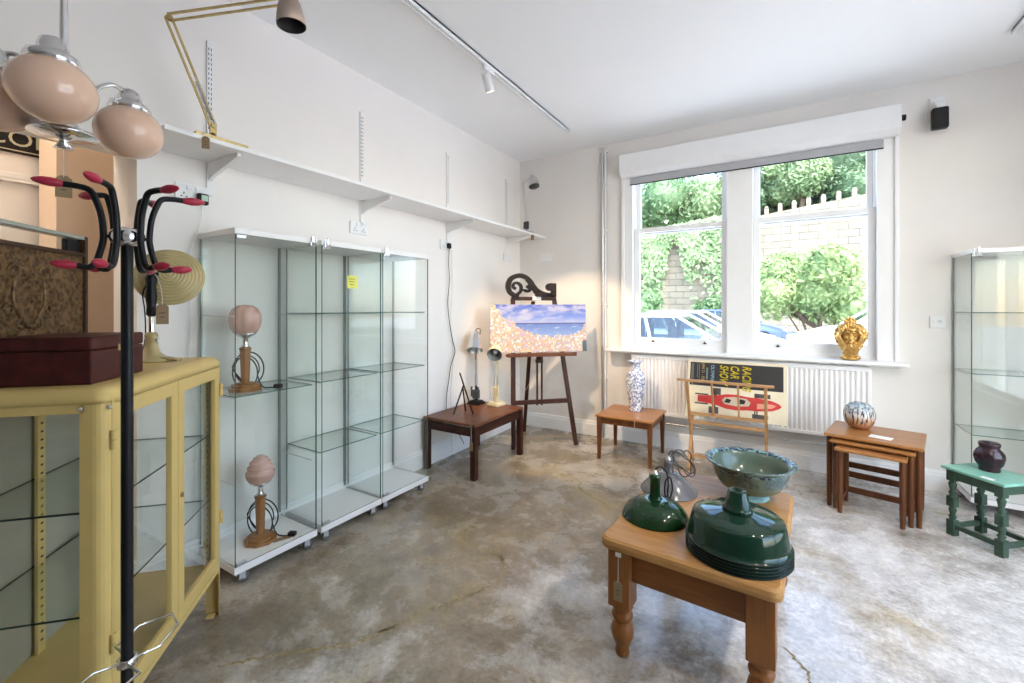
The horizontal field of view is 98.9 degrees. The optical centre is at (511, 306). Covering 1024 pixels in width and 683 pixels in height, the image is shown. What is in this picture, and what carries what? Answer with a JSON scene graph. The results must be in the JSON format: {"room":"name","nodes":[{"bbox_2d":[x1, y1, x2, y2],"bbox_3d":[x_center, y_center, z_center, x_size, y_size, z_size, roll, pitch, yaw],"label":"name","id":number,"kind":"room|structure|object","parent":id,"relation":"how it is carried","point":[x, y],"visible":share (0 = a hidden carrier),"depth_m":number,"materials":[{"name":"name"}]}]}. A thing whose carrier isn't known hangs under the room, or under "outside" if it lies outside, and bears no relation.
{"room":"second-hand shop","nodes":[
{"label":"second-hand shop","id":0,"kind":"room"},
{"bbox_2d":[0,150,38,244],"bbox_3d":[-2.646,-0.158,1.978,1.180,2.975,3.200,0,0,32],"label":"wall","id":1,"kind":"structure","parent":0,"point":[19,202],"depth_m":2.48,"materials":[{"name":"white paint"}]},
{"bbox_2d":[0,131,38,157],"bbox_3d":[-2.943,-0.948,2.219,0.022,0.170,1.600,0,0,32],"label":"wall sign","id":2,"kind":"object","parent":1,"relation":"attached to","point":[11,142],"visible":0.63,"depth_m":2.47,"materials":[{"name":"black plastic"}]},
{"bbox_2d":[0,170,38,185],"bbox_3d":[-3.019,-0.725,2.089,0.033,0.054,2.600,0,0,32],"label":"trim","id":3,"kind":"structure","parent":1,"relation":"attached to","point":[3,174],"depth_m":2.46,"materials":[{"name":"white paint"}]},
{"bbox_2d":[39,138,113,331],"bbox_3d":[-2.310,-0.158,2.850,0.320,2.975,1.000,0,0,32],"label":"wall pier","id":4,"kind":"object","parent":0,"point":[75,215],"depth_m":2.45,"materials":[{"name":"beige paint"}]},
{"bbox_2d":[0,0,519,561],"bbox_3d":[-2.281,-0.158,1.401,0.285,2.975,9.200,0,0,32],"label":"wall","id":5,"kind":"structure","parent":0,"point":[275,94],"depth_m":2.68,"materials":[{"name":"white paint"}]},
{"bbox_2d":[174,181,207,197],"bbox_3d":[-1.611,-0.570,2.204,0.017,0.086,0.146,0,0,32],"label":"wall socket","id":6,"kind":"object","parent":5,"relation":"attached to","point":[185,190],"visible":0.77,"depth_m":2.19,"materials":[{"name":"white plastic"}]},
{"bbox_2d":[188,193,208,541],"bbox_3d":[-1.583,0.301,2.209,0.033,1.748,0.092,0,0,32],"label":"cable","id":7,"kind":"object","parent":5,"relation":"attached to","point":[204,197],"visible":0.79,"depth_m":2.20,"materials":[{"name":"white plastic"}]},
{"bbox_2d":[134,422,510,572],"bbox_3d":[-2.352,1.255,1.268,0.305,0.150,8.900,0,0,32],"label":"baseboard","id":8,"kind":"structure","parent":5,"relation":"attached to","point":[414,461],"depth_m":2.90,"materials":[{"name":"white paint"}]},
{"bbox_2d":[161,40,545,252],"bbox_3d":[-0.686,-0.975,3.405,0.337,0.800,3.485,0,0,32],"label":"wall shelf","id":9,"kind":"object","parent":5,"relation":"attached to","point":[221,155],"visible":0.95,"depth_m":2.59,"materials":[{"name":"white paint"}]},
{"bbox_2d":[164,0,305,148],"bbox_3d":[-1.239,-1.085,2.057,0.578,0.761,0.280,0,0,-5],"label":"lamp","id":10,"kind":"object","parent":9,"relation":"on","point":[290,18],"visible":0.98,"depth_m":1.97,"materials":[{"name":"gold metal"}]},
{"bbox_2d":[522,174,539,239],"bbox_3d":[0.192,-1.046,4.637,0.137,0.706,0.214,0,0,-38],"label":"lamp","id":11,"kind":"object","parent":9,"relation":"on","point":[533,182],"visible":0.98,"depth_m":4.64,"materials":[{"name":"metal"}]},
{"bbox_2d":[350,220,366,235],"bbox_3d":[-1.076,-0.550,3.076,0.017,0.086,0.146,0,0,32],"label":"wall socket","id":12,"kind":"object","parent":5,"relation":"attached to","point":[355,227],"visible":1,"depth_m":3.07,"materials":[{"name":"white plastic"}]},
{"bbox_2d":[440,239,450,250],"bbox_3d":[-0.586,-0.544,3.873,0.017,0.086,0.146,0,0,32],"label":"wall socket","id":13,"kind":"object","parent":5,"relation":"attached to","point":[443,243],"visible":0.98,"depth_m":3.85,"materials":[{"name":"white plastic"}]},
{"bbox_2d":[450,250,453,454],"bbox_3d":[-0.541,0.405,3.934,0.026,1.830,0.064,0,0,-1],"label":"lead","id":14,"kind":"object","parent":5,"relation":"attached to","point":[451,250],"visible":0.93,"depth_m":3.94,"materials":[{"name":"grey plastic"}]},
{"bbox_2d":[446,243,463,442],"bbox_3d":[-0.514,0.350,3.946,0.030,1.827,0.222,0,0,36],"label":"cable","id":15,"kind":"object","parent":5,"relation":"attached to","point":[448,244],"visible":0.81,"depth_m":3.89,"materials":[{"name":"black plastic"}]},
{"bbox_2d":[503,253,510,261],"bbox_3d":[-0.051,-0.535,4.749,0.012,0.086,0.146,0,0,32],"label":"socket","id":16,"kind":"object","parent":5,"relation":"attached to","point":[506,256],"visible":1,"depth_m":4.74,"materials":[{"name":"white plastic"}]},
{"bbox_2d":[143,425,1023,682],"bbox_3d":[-0.478,1.380,0.176,8.400,0.101,9.600,0,0,32],"label":"floor","id":17,"kind":"structure","parent":0,"point":[501,576],"depth_m":1.99,"materials":[{"name":"concrete"}]},
{"bbox_2d":[0,357,222,682],"bbox_3d":[-1.360,0.772,1.489,0.411,1.115,0.781,0,0,-14],"label":"display cabinet","id":18,"kind":"object","parent":17,"relation":"on","point":[60,445],"visible":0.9,"depth_m":1.40,"materials":[{"name":"yellow wood"}]},
{"bbox_2d":[0,218,87,337],"bbox_3d":[-1.505,-0.019,1.326,0.045,0.468,0.565,0,0,-14],"label":"case","id":19,"kind":"object","parent":18,"relation":"on","point":[37,297],"visible":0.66,"depth_m":1.40,"materials":[{"name":"brown wood"}]},
{"bbox_2d":[0,332,142,387],"bbox_3d":[-1.294,0.149,1.297,0.230,0.131,0.257,0,0,-14],"label":"box","id":20,"kind":"object","parent":18,"relation":"on","point":[54,359],"visible":0.78,"depth_m":1.19,"materials":[{"name":"red leather"}]},
{"bbox_2d":[0,435,208,521],"bbox_3d":[-1.376,0.553,1.488,0.340,0.006,0.725,0,0,-14],"label":"glass shelf","id":21,"kind":"object","parent":18,"relation":"attached to","point":[14,486],"depth_m":1.41,"materials":[{"name":"clear glass"}]},
{"bbox_2d":[0,500,208,630],"bbox_3d":[-1.376,0.832,1.488,0.340,0.006,0.725,0,0,-14],"label":"glass shelf","id":22,"kind":"object","parent":18,"relation":"attached to","point":[36,565],"depth_m":1.41,"materials":[{"name":"clear glass"}]},
{"bbox_2d":[134,250,204,362],"bbox_3d":[-1.379,-0.011,1.757,0.240,0.452,0.172,0,0,-33],"label":"lamp","id":23,"kind":"object","parent":18,"relation":"on","point":[163,289],"visible":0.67,"depth_m":1.75,"materials":[{"name":"beige ceramic"}]},
{"bbox_2d":[30,171,204,682],"bbox_3d":[-0.934,0.522,1.030,0.347,1.615,0.342,0,0,-34],"label":"coat stand","id":24,"kind":"object","parent":17,"relation":"on","point":[130,242],"visible":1,"depth_m":1.05,"materials":[{"name":"black metal"}]},
{"bbox_2d":[198,227,316,582],"bbox_3d":[-1.329,0.476,2.315,0.375,1.708,0.428,0,0,32],"label":"glass display cabinet","id":25,"kind":"object","parent":17,"relation":"on","point":[236,559],"visible":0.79,"depth_m":2.31,"materials":[{"name":"clear glass"}]},
{"bbox_2d":[228,305,282,392],"bbox_3d":[-1.346,0.209,2.241,0.274,0.437,0.155,0,0,7],"label":"table lamp","id":26,"kind":"object","parent":25,"relation":"on","point":[248,317],"visible":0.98,"depth_m":2.22,"materials":[{"name":"brown wood"}]},
{"bbox_2d":[202,379,311,397],"bbox_3d":[-1.338,0.430,2.321,0.315,0.005,0.402,0,0,32],"label":"glass shelf","id":27,"kind":"object","parent":25,"relation":"attached to","point":[279,380],"depth_m":2.34,"materials":[{"name":"clear glass"}]},
{"bbox_2d":[244,454,296,548],"bbox_3d":[-1.297,1.000,2.291,0.274,0.448,0.152,0,0,7],"label":"table lamp","id":28,"kind":"object","parent":25,"relation":"on","point":[260,471],"visible":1,"depth_m":2.27,"materials":[{"name":"brown wood"}]},
{"bbox_2d":[273,536,290,542],"bbox_3d":[-1.213,1.222,2.306,0.085,0.002,0.035,0,0,-38],"label":"price card","id":29,"kind":"object","parent":25,"relation":"on","point":[283,537],"visible":0.96,"depth_m":2.31,"materials":[{"name":"beige paper"}]},
{"bbox_2d":[284,239,380,539],"bbox_3d":[-1.091,0.476,2.701,0.375,1.708,0.428,0,0,32],"label":"glass display cabinet","id":30,"kind":"object","parent":17,"relation":"on","point":[335,508],"visible":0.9,"depth_m":2.67,"materials":[{"name":"clear glass"}]},
{"bbox_2d":[288,312,376,313],"bbox_3d":[-1.101,0.040,2.708,0.315,0.005,0.402,0,0,32],"label":"glass shelf","id":31,"kind":"object","parent":30,"relation":"attached to","point":[309,312],"depth_m":2.74,"materials":[{"name":"clear glass"}]},
{"bbox_2d":[288,369,376,382],"bbox_3d":[-1.101,0.425,2.708,0.315,0.005,0.402,0,0,32],"label":"glass shelf","id":32,"kind":"object","parent":30,"relation":"attached to","point":[345,370],"depth_m":2.69,"materials":[{"name":"clear glass"}]},
{"bbox_2d":[288,428,376,452],"bbox_3d":[-1.101,0.820,2.708,0.315,0.005,0.402,0,0,32],"label":"glass shelf","id":33,"kind":"object","parent":30,"relation":"attached to","point":[341,428],"depth_m":2.69,"materials":[{"name":"clear glass"}]},
{"bbox_2d":[347,248,427,508],"bbox_3d":[-0.862,0.476,3.074,0.375,1.708,0.428,0,0,32],"label":"glass display cabinet","id":34,"kind":"object","parent":17,"relation":"on","point":[395,481],"visible":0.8,"depth_m":3.05,"materials":[{"name":"clear glass"}]},
{"bbox_2d":[349,362,424,372],"bbox_3d":[-0.872,0.425,3.080,0.315,0.005,0.402,0,0,32],"label":"glass shelf","id":35,"kind":"object","parent":34,"relation":"attached to","point":[417,365],"depth_m":3.11,"materials":[{"name":"clear glass"}]},
{"bbox_2d":[349,414,424,433],"bbox_3d":[-0.872,0.820,3.080,0.315,0.005,0.402,0,0,32],"label":"glass shelf","id":36,"kind":"object","parent":34,"relation":"attached to","point":[391,414],"depth_m":3.07,"materials":[{"name":"clear glass"}]},
{"bbox_2d":[377,311,416,312],"bbox_3d":[-0.872,0.040,3.080,0.315,0.005,0.402,0,0,32],"label":"glass shelf","id":37,"kind":"object","parent":34,"relation":"attached to","point":[382,311],"depth_m":3.00,"materials":[{"name":"clear glass"}]},
{"bbox_2d":[424,401,522,481],"bbox_3d":[-0.314,1.115,3.766,0.522,0.430,0.740,0,0,32],"label":"side table","id":38,"kind":"object","parent":17,"relation":"on","point":[484,419],"visible":0.85,"depth_m":3.58,"materials":[{"name":"brown wood"}]},
{"bbox_2d":[453,373,473,414],"bbox_3d":[-0.411,0.726,3.698,0.175,0.343,0.131,0,0,-6],"label":"plate stand","id":39,"kind":"object","parent":38,"relation":"on","point":[463,386],"visible":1,"depth_m":3.66,"materials":[{"name":"black metal"}]},
{"bbox_2d":[466,328,484,405],"bbox_3d":[-0.337,0.550,4.025,0.158,0.700,0.178,0,0,32],"label":"desk lamp","id":40,"kind":"object","parent":38,"relation":"on","point":[474,342],"visible":1,"depth_m":4.03,"materials":[{"name":"grey metal"}]},
{"bbox_2d":[487,345,504,406],"bbox_3d":[-0.144,0.623,3.961,0.167,0.553,0.186,0,0,40],"label":"desk lamp","id":41,"kind":"object","parent":38,"relation":"on","point":[494,353],"visible":1,"depth_m":3.97,"materials":[{"name":"beige metal"}]},
{"bbox_2d":[506,297,577,449],"bbox_3d":[0.236,0.620,4.387,0.705,1.426,0.610,0,0,-13],"label":"easel","id":42,"kind":"object","parent":17,"relation":"on","point":[539,356],"visible":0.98,"depth_m":4.17,"materials":[{"name":"brown wood"}]},
{"bbox_2d":[505,273,555,296],"bbox_3d":[0.182,-0.201,4.200,0.494,0.226,0.066,0,0,-13],"label":"scroll","id":43,"kind":"object","parent":42,"relation":"on","point":[531,286],"visible":1,"depth_m":4.17,"materials":[{"name":"black wood"}]},
{"bbox_2d":[489,304,586,352],"bbox_3d":[0.257,0.207,4.172,0.950,0.452,0.057,0,0,-13],"label":"painting","id":44,"kind":"object","parent":42,"relation":"on","point":[516,328],"visible":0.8,"depth_m":4.16},
{"bbox_2d":[506,352,576,357],"bbox_3d":[0.279,0.451,4.129,0.675,0.036,0.086,0,0,-13],"label":"tray","id":45,"kind":"object","parent":42,"relation":"on","point":[562,354],"depth_m":4.09,"materials":[{"name":"brown wood"}]},
{"bbox_2d":[595,404,665,467],"bbox_3d":[1.065,1.138,3.911,0.492,0.385,0.500,0,0,32],"label":"side table","id":46,"kind":"object","parent":17,"relation":"on","point":[616,415],"visible":0.98,"depth_m":3.81,"materials":[{"name":"brown wood"}]},
{"bbox_2d":[626,360,644,411],"bbox_3d":[1.119,0.718,3.972,0.170,0.455,0.170,0,0,32],"label":"porcelain vase","id":47,"kind":"object","parent":46,"relation":"on","point":[635,378],"visible":1,"depth_m":3.92,"materials":[{"name":"white ceramic"}]},
{"bbox_2d":[602,470,793,682],"bbox_3d":[0.816,1.098,1.840,0.595,0.464,0.860,0,0,35],"label":"coffee table","id":48,"kind":"object","parent":17,"relation":"on","point":[662,562],"visible":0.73,"depth_m":1.56,"materials":[{"name":"brown wood"}]},
{"bbox_2d":[622,466,688,531],"bbox_3d":[0.591,0.762,1.810,0.266,0.209,0.266,0,0,1],"label":"lampshade","id":49,"kind":"object","parent":48,"relation":"on","point":[652,511],"visible":1,"depth_m":1.75,"materials":[{"name":"metal"}]},
{"bbox_2d":[622,493,688,531],"bbox_3d":[0.591,0.829,1.810,0.266,0.075,0.266,0,0,1],"label":"shade","id":50,"kind":"object","parent":49,"relation":"attached to","point":[661,513],"depth_m":1.74,"materials":[{"name":"green metal"}]},
{"bbox_2d":[640,449,697,501],"bbox_3d":[0.738,0.770,2.064,0.256,0.192,0.256,0,0,1],"label":"lampshade","id":51,"kind":"object","parent":48,"relation":"on","point":[683,490],"visible":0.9,"depth_m":2.02,"materials":[{"name":"metal"}]},
{"bbox_2d":[640,469,697,501],"bbox_3d":[0.738,0.821,2.064,0.256,0.091,0.256,0,0,1],"label":"shade","id":52,"kind":"object","parent":51,"relation":"attached to","point":[683,490],"depth_m":2.00,"materials":[{"name":"grey metal"}]},
{"bbox_2d":[685,540,794,580],"bbox_3d":[0.797,0.813,1.550,0.341,0.107,0.341,0,0,12],"label":"lampshade","id":53,"kind":"object","parent":48,"relation":"on","point":[689,549],"visible":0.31,"depth_m":1.41,"materials":[{"name":"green metal"}]},
{"bbox_2d":[685,537,794,576],"bbox_3d":[0.797,0.802,1.550,0.341,0.107,0.341,0,0,12],"label":"lampshade","id":54,"kind":"object","parent":53,"relation":"on","point":[689,546],"visible":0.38,"depth_m":1.41,"materials":[{"name":"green metal"}]},
{"bbox_2d":[685,534,794,573],"bbox_3d":[0.797,0.792,1.550,0.341,0.107,0.341,0,0,12],"label":"lampshade","id":55,"kind":"object","parent":54,"relation":"on","point":[689,543],"visible":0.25,"depth_m":1.41,"materials":[{"name":"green metal"}]},
{"bbox_2d":[685,531,794,570],"bbox_3d":[0.797,0.781,1.550,0.341,0.107,0.341,0,0,12],"label":"lampshade","id":56,"kind":"object","parent":55,"relation":"on","point":[689,540],"visible":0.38,"depth_m":1.41,"materials":[{"name":"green metal"}]},
{"bbox_2d":[685,487,794,566],"bbox_3d":[0.797,0.736,1.550,0.341,0.177,0.341,0,0,12],"label":"lampshade","id":57,"kind":"object","parent":56,"relation":"on","point":[732,528],"visible":1,"depth_m":1.46,"materials":[{"name":"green metal"}]},
{"bbox_2d":[705,447,798,502],"bbox_3d":[1.087,0.782,2.002,0.376,0.166,0.376,0,0,32],"label":"footed bowl","id":58,"kind":"object","parent":48,"relation":"on","point":[763,475],"visible":0.97,"depth_m":1.99,"materials":[{"name":"green ceramic"}]},
{"bbox_2d":[677,378,773,467],"bbox_3d":[1.740,0.932,3.563,0.680,0.801,0.439,0,0,32],"label":"rack","id":59,"kind":"object","parent":17,"relation":"on","point":[691,414],"visible":0.67,"depth_m":3.46,"materials":[{"name":"brown wood"}]},
{"bbox_2d":[686,359,787,425],"bbox_3d":[1.834,0.691,3.607,0.735,0.456,0.145,0,0,32],"label":"poster","id":60,"kind":"object","parent":59,"relation":"in","point":[751,399],"visible":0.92,"depth_m":3.59,"materials":[{"name":"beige paper"}]},
{"bbox_2d":[691,365,699,377],"bbox_3d":[1.588,0.581,3.793,0.066,0.180,0.001,0,-17,32],"label":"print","id":61,"kind":"object","parent":60,"relation":"attached to","point":[692,372],"depth_m":3.80},
{"bbox_2d":[834,444,908,529],"bbox_3d":[2.312,1.117,2.809,0.350,0.427,0.345,0,0,45],"label":"table","id":62,"kind":"object","parent":17,"relation":"on","point":[843,451],"visible":0.72,"depth_m":2.81,"materials":[{"name":"brown wood"}]},
{"bbox_2d":[830,437,915,527],"bbox_3d":[2.372,1.101,2.870,0.418,0.458,0.395,0,0,45],"label":"table","id":63,"kind":"object","parent":17,"relation":"on","point":[911,465],"visible":0.54,"depth_m":2.81,"materials":[{"name":"brown wood"}]},
{"bbox_2d":[824,420,926,528],"bbox_3d":[2.409,1.085,2.907,0.490,0.490,0.450,0,0,45],"label":"table","id":64,"kind":"object","parent":17,"relation":"on","point":[915,441],"visible":0.81,"depth_m":2.86,"materials":[{"name":"brown wood"}]},
{"bbox_2d":[843,401,875,428],"bbox_3d":[2.406,0.750,3.034,0.182,0.180,0.182,0,0,32],"label":"round pot","id":65,"kind":"object","parent":64,"relation":"on","point":[857,414],"visible":1,"depth_m":2.98,"materials":[{"name":"ceramic"}]},
{"bbox_2d":[868,434,893,440],"bbox_3d":[2.364,0.839,2.808,0.075,0.002,0.115,0,0,-38],"label":"price card","id":66,"kind":"object","parent":64,"relation":"on","point":[871,435],"visible":1,"depth_m":2.80,"materials":[{"name":"white paper"}]},
{"bbox_2d":[941,463,1023,558],"bbox_3d":[2.686,1.131,2.458,0.275,0.397,0.300,0,0,-9],"label":"stool","id":67,"kind":"object","parent":17,"relation":"on","point":[1006,483],"visible":0.98,"depth_m":2.44,"materials":[{"name":"green paint"}]},
{"bbox_2d":[973,440,1005,472],"bbox_3d":[2.716,0.853,2.492,0.128,0.160,0.128,0,0,-35],"label":"jar","id":68,"kind":"object","parent":67,"relation":"on","point":[988,455],"visible":1,"depth_m":2.46,"materials":[{"name":"ceramic"}]},
{"bbox_2d":[952,246,1023,512],"bbox_3d":[3.219,0.476,2.849,0.428,1.708,0.375,0,0,32],"label":"glass display cabinet","id":69,"kind":"object","parent":17,"relation":"on","point":[1016,502],"visible":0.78,"depth_m":2.87,"materials":[{"name":"clear glass"}]},
{"bbox_2d":[955,312,1023,312],"bbox_3d":[3.225,0.040,2.859,0.402,0.005,0.315,0,0,32],"label":"glass shelf","id":70,"kind":"object","parent":69,"relation":"attached to","point":[955,312],"depth_m":2.79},
{"bbox_2d":[955,423,1023,440],"bbox_3d":[3.225,0.830,2.859,0.402,0.005,0.315,0,0,32],"label":"glass shelf","id":71,"kind":"object","parent":69,"relation":"attached to","point":[955,423],"depth_m":2.95,"materials":[{"name":"clear glass"}]},
{"bbox_2d":[956,368,1023,376],"bbox_3d":[3.225,0.435,2.859,0.402,0.005,0.315,0,0,32],"label":"glass shelf","id":72,"kind":"object","parent":69,"relation":"attached to","point":[974,371],"depth_m":2.87,"materials":[{"name":"clear glass"}]},
{"bbox_2d":[228,0,1023,161],"bbox_3d":[-0.478,-1.695,0.176,8.400,0.100,9.600,0,0,32],"label":"ceiling","id":73,"kind":"structure","parent":0,"point":[609,71],"depth_m":2.81,"materials":[{"name":"paint"}]},
{"bbox_2d":[0,0,164,197],"bbox_3d":[-1.358,-0.992,1.372,0.414,1.304,0.501,0,0,32],"label":"pendant light","id":74,"kind":"object","parent":73,"relation":"hanging from","point":[44,82],"visible":0.98,"depth_m":1.28,"materials":[{"name":"beige glass"}]},
{"bbox_2d":[401,0,568,133],"bbox_3d":[-1.406,-1.629,0.943,0.036,0.034,7.361,0,0,32],"label":"ceiling track","id":75,"kind":"object","parent":73,"relation":"attached to","point":[414,5],"visible":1,"depth_m":2.83,"materials":[{"name":"white plastic"}]},
{"bbox_2d":[481,64,493,92],"bbox_3d":[-0.164,-1.534,2.966,0.064,0.161,0.113,0,0,32],"label":"track spotlight","id":76,"kind":"object","parent":75,"relation":"attached to","point":[486,77],"visible":1,"depth_m":2.94,"materials":[{"name":"white plastic"}]},
{"bbox_2d":[1011,16,1023,34],"bbox_3d":[1.053,-1.629,-0.550,0.036,0.034,7.391,0,0,32],"label":"ceiling track","id":77,"kind":"object","parent":73,"relation":"attached to","point":[1017,29],"visible":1,"depth_m":2.55,"materials":[{"name":"white plastic"}]},
{"bbox_2d":[520,61,1023,474],"bbox_3d":[2.110,-0.158,3.927,5.115,2.975,0.300,0,0,32],"label":"wall","id":78,"kind":"structure","parent":0,"point":[962,183],"depth_m":3.21,"materials":[{"name":"beige paint"}]},
{"bbox_2d":[541,254,552,261],"bbox_3d":[0.381,-0.532,4.805,0.146,0.086,0.012,0,0,32],"label":"socket","id":79,"kind":"object","parent":78,"relation":"attached to","point":[544,257],"visible":1,"depth_m":4.80,"materials":[{"name":"white plastic"}]},
{"bbox_2d":[600,148,607,437],"bbox_3d":[0.933,-0.135,4.449,0.070,2.930,0.044,0,0,32],"label":"pipe","id":80,"kind":"object","parent":78,"relation":"attached to","point":[603,151],"visible":0.98,"depth_m":4.43,"materials":[{"name":"metal"}]},
{"bbox_2d":[523,411,961,495],"bbox_3d":[2.017,1.255,3.796,4.535,0.150,0.020,0,0,32],"label":"baseboard","id":81,"kind":"structure","parent":78,"relation":"attached to","point":[935,480],"depth_m":3.95,"materials":[{"name":"white paint"}]},
{"bbox_2d":[631,353,871,445],"bbox_3d":[1.879,0.792,3.827,2.150,0.676,0.105,0,0,32],"label":"radiator","id":82,"kind":"object","parent":78,"relation":"attached to","point":[818,395],"visible":0.56,"depth_m":3.52,"materials":[{"name":"white metal"}]},
{"bbox_2d":[632,353,870,368],"bbox_3d":[1.946,0.461,3.792,1.800,0.013,0.085,0,0,32],"label":"grille","id":83,"kind":"object","parent":82,"relation":"attached to","point":[644,356],"depth_m":3.68,"materials":[{"name":"white paint"}]},
{"bbox_2d":[605,347,909,368],"bbox_3d":[1.933,0.435,3.806,2.260,0.049,0.210,0,0,32],"label":"window sill","id":84,"kind":"structure","parent":78,"relation":"attached to","point":[803,359],"depth_m":3.62,"materials":[{"name":"white paint"}]},
{"bbox_2d":[833,317,868,359],"bbox_3d":[2.596,0.244,3.356,0.185,0.334,0.146,0,0,4],"label":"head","id":85,"kind":"object","parent":84,"relation":"on","point":[850,336],"visible":1,"depth_m":3.32},
{"bbox_2d":[621,135,899,361],"bbox_3d":[2.028,-0.475,3.879,2.106,1.810,0.187,0,0,32],"label":"window","id":86,"kind":"structure","parent":78,"relation":"in","point":[741,221],"depth_m":3.79,"materials":[{"name":"white paint"}]},
{"bbox_2d":[619,103,905,185],"bbox_3d":[1.978,-1.337,3.765,2.125,0.290,0.112,0,0,32],"label":"roller blind","id":87,"kind":"object","parent":86,"relation":"attached to","point":[863,130],"visible":1,"depth_m":3.63,"materials":[{"name":"white fabric"}]},
{"bbox_2d":[925,96,948,130],"bbox_3d":[3.029,-1.380,3.124,0.111,0.250,0.105,0,0,32],"label":"wall speaker","id":88,"kind":"object","parent":78,"relation":"attached to","point":[939,111],"visible":1,"depth_m":3.09,"materials":[{"name":"black plastic"}]},
{"bbox_2d":[930,316,945,327],"bbox_3d":[3.065,0.112,3.152,0.086,0.086,0.020,0,0,32],"label":"light switch","id":89,"kind":"object","parent":78,"relation":"attached to","point":[935,321],"visible":1,"depth_m":3.15,"materials":[{"name":"white plastic"}]},
{"label":"outside","id":90,"kind":"structure","parent":0,"visible":0},
{"bbox_3d":[0.389,1.630,4.455,90.000,0.100,90.000,0,0,32],"label":"ground","id":91,"kind":"structure","parent":90,"visible":0},
{"bbox_2d":[641,288,664,312],"bbox_3d":[6.385,0.325,22.761,2.842,2.589,3.006,0,0,32],"label":"bush","id":92,"kind":"object","parent":91,"relation":"on","point":[650,300],"visible":0.15,"depth_m":22.25,"materials":[{"name":"green plant"}]},
{"bbox_2d":[641,313,720,339],"bbox_3d":[3.729,0.885,9.797,4.234,1.450,2.030,0,0,35],"label":"car","id":93,"kind":"object","parent":91,"relation":"on","point":[660,325],"visible":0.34,"depth_m":9.31,"materials":[{"name":"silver metal"}]},
{"bbox_2d":[691,295,720,309],"bbox_3d":[9.756,0.490,21.801,1.943,2.195,1.685,0,0,32],"label":"bush","id":94,"kind":"object","parent":91,"relation":"on","point":[711,303],"visible":0.23,"depth_m":21.38,"materials":[{"name":"green plant"}]},
{"bbox_2d":[646,310,784,341],"bbox_3d":[5.371,0.835,12.662,4.234,1.450,2.030,0,0,36],"label":"car","id":95,"kind":"object","parent":91,"relation":"on","point":[705,316],"visible":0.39,"depth_m":12.08,"materials":[{"name":"white paint"}]},
{"bbox_2d":[700,309,793,340],"bbox_3d":[9.395,0.855,18.640,4.234,1.450,2.030,0,0,40],"label":"car","id":96,"kind":"object","parent":91,"relation":"on","point":[767,328],"visible":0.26,"depth_m":17.15,"materials":[{"name":"blue paint"}]},
{"bbox_2d":[641,187,866,332],"bbox_3d":[9.086,-2.401,24.345,38.000,7.962,1.000,0,0,32],"label":"stone wall","id":97,"kind":"structure","parent":91,"relation":"on","point":[798,236],"depth_m":21.03,"materials":[{"name":"brick"}]},
{"bbox_2d":[641,215,721,308],"bbox_3d":[7.892,-1.775,24.065,9.631,6.255,0.544,0,0,32],"label":"ivy","id":98,"kind":"object","parent":97,"relation":"attached to","point":[705,243],"visible":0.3,"depth_m":23.15,"materials":[{"name":"green plant"}]},
{"bbox_2d":[760,242,866,331],"bbox_3d":[8.802,-0.091,12.999,2.698,3.359,3.186,0,0,-45],"label":"shrub","id":99,"kind":"object","parent":91,"relation":"on","point":[811,289],"visible":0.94,"depth_m":12.32,"materials":[{"name":"green plant"}]},
{"bbox_2d":[786,309,866,344],"bbox_3d":[8.565,0.681,9.702,4.234,1.798,2.030,0,0,31],"label":"car","id":100,"kind":"object","parent":91,"relation":"on","point":[824,334],"visible":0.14,"depth_m":9.86,"materials":[{"name":"white paint"}]},
{"bbox_2d":[861,320,866,327],"bbox_3d":[7.945,0.365,10.068,0.140,0.174,2.030,0,0,31],"label":"mirror","id":101,"kind":"object","parent":100,"relation":"on","point":[863,322],"depth_m":9.23,"materials":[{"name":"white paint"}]},
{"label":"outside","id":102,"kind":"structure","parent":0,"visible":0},
{"bbox_2d":[760,197,828,214],"bbox_3d":[13.011,-4.526,30.736,38.000,13.712,14.000,0,0,32],"label":"hillside","id":103,"kind":"structure","parent":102,"point":[813,200],"depth_m":24.67,"materials":[{"name":"green plant"}]},
{"bbox_2d":[642,176,711,227],"bbox_3d":[10.537,-6.292,28.172,6.148,6.007,7.141,0,0,32],"label":"tree","id":104,"kind":"object","parent":103,"relation":"on","point":[662,201],"visible":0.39,"depth_m":26.13,"materials":[{"name":"green plant"}]},
{"bbox_2d":[676,175,721,221],"bbox_3d":[11.798,-5.579,26.770,3.919,4.705,4.954,0,0,-3],"label":"tree","id":105,"kind":"object","parent":103,"relation":"on","point":[706,201],"visible":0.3,"depth_m":25.03,"materials":[{"name":"green plant"}]},
{"bbox_2d":[713,166,813,212],"bbox_3d":[14.912,-7.196,25.996,5.663,5.728,6.389,0,0,32],"label":"tree","id":106,"kind":"object","parent":103,"relation":"on","point":[763,184],"visible":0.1,"depth_m":24.14,"materials":[{"name":"green plant"}]},
{"bbox_2d":[760,157,834,207],"bbox_3d":[15.211,-6.660,23.658,2.827,4.052,3.462,0,0,-41],"label":"tree","id":107,"kind":"object","parent":103,"relation":"on","point":[803,178],"visible":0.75,"depth_m":22.92,"materials":[{"name":"green plant"}]},
{"bbox_2d":[812,152,865,202],"bbox_3d":[18.589,-7.822,24.227,6.880,6.807,5.611,0,0,-41],"label":"tree","id":108,"kind":"object","parent":103,"relation":"on","point":[850,169],"visible":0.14,"depth_m":22.46,"materials":[{"name":"green plant"}]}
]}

